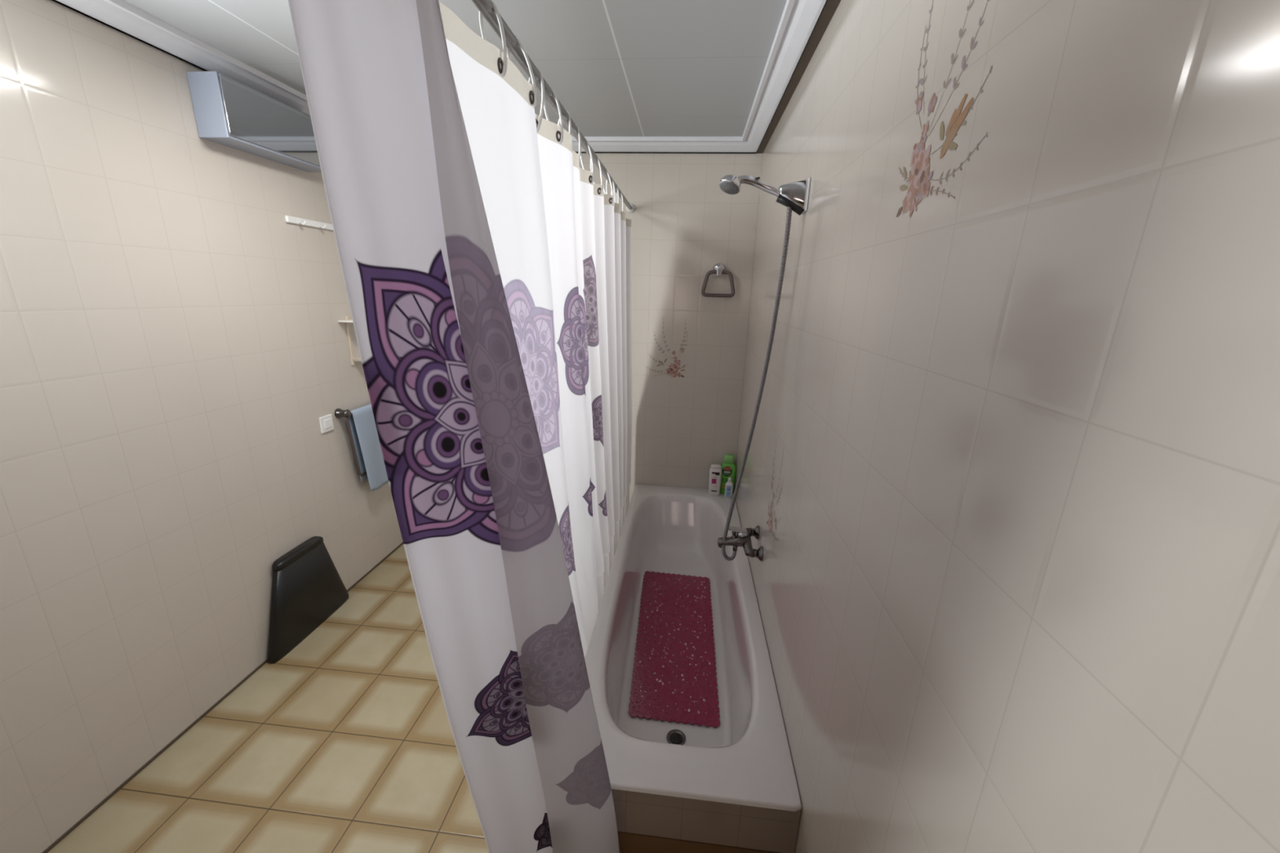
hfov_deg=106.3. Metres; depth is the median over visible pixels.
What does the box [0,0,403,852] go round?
wall
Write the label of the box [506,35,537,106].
curtain ring
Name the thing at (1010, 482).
wall
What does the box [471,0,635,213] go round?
curtain rod
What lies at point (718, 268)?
towel ring
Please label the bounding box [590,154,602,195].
curtain ring
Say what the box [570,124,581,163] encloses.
curtain ring
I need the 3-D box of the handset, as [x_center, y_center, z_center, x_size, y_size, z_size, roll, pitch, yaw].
[0.366,-0.779,1.562,0.218,0.071,0.073,3,16,5]
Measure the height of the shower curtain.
1.972 m
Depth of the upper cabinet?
1.89 m
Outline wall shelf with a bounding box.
[337,315,361,364]
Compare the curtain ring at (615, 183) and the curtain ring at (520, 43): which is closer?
the curtain ring at (520, 43)
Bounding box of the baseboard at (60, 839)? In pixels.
[41,542,403,852]
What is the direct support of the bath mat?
in the bathtub
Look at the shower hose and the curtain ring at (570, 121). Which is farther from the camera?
the shower hose
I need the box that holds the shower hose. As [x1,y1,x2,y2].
[721,206,791,560]
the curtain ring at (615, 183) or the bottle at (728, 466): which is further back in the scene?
the bottle at (728, 466)
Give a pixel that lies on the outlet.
(735, 548)
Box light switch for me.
[319,413,333,433]
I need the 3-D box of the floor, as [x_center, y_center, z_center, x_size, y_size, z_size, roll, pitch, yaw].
[-0.729,1.451,1.268,2.471,0.100,4.751,3,16,5]
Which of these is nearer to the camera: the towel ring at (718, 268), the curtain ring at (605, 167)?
the curtain ring at (605, 167)
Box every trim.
[52,0,827,153]
[604,0,840,153]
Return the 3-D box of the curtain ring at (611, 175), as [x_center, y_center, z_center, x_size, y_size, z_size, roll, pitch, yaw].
[-0.123,-0.975,2.011,0.042,0.142,0.009,6,16,16]
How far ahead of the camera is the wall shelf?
2.66 m
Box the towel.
[348,404,388,491]
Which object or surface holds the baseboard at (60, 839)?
attached to the wall at (174, 348)
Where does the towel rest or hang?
hanging from the towel rail
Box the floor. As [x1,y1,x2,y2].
[48,544,488,852]
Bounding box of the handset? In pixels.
[719,174,779,196]
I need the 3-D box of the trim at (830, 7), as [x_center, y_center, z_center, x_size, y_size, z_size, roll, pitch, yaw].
[-0.657,-0.981,0.590,2.231,0.010,4.511,3,16,5]
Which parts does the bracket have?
wall plate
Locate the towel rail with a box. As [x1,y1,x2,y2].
[334,408,366,476]
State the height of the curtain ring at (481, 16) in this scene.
0.107 m
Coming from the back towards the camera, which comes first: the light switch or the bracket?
the light switch
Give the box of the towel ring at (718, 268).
[701,262,735,297]
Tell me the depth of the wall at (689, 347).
2.91 m
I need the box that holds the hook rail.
[284,215,333,231]
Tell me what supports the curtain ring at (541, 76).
hanging from the curtain rod
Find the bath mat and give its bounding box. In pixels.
[628,570,720,728]
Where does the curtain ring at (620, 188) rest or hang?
hanging from the curtain rod
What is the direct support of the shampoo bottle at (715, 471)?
on the bathtub
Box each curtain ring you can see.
[479,0,506,77]
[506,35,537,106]
[528,67,544,132]
[543,87,563,143]
[558,110,571,133]
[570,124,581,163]
[580,138,594,184]
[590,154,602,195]
[600,167,613,204]
[605,175,615,208]
[610,182,618,203]
[615,188,623,211]
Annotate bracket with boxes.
[775,177,810,215]
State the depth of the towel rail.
2.64 m
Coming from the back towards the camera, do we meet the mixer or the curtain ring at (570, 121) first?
the mixer
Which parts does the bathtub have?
skirting, panel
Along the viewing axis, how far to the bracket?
1.53 m
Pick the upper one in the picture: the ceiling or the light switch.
the ceiling
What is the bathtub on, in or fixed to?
on the floor
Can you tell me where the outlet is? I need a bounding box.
[732,546,737,551]
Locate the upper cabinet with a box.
[186,71,321,172]
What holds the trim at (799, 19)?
attached to the wall at (174, 348)
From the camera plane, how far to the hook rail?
2.33 m
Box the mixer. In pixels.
[717,525,763,561]
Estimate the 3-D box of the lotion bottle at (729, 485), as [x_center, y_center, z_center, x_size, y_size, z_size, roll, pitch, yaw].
[0.567,0.391,3.054,0.050,0.136,0.037,3,16,5]
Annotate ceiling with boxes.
[123,0,786,136]
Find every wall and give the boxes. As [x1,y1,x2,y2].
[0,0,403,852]
[577,152,763,503]
[733,0,1279,852]
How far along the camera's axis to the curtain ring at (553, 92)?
1.09 m
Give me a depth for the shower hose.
1.81 m
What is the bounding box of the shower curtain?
[288,0,632,852]
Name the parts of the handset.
handle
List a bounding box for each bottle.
[708,464,721,495]
[720,453,736,493]
[724,477,733,498]
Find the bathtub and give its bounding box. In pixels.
[584,484,801,852]
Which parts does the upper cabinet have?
mirror door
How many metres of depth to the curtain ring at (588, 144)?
1.48 m
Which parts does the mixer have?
spout, diverter knob, lever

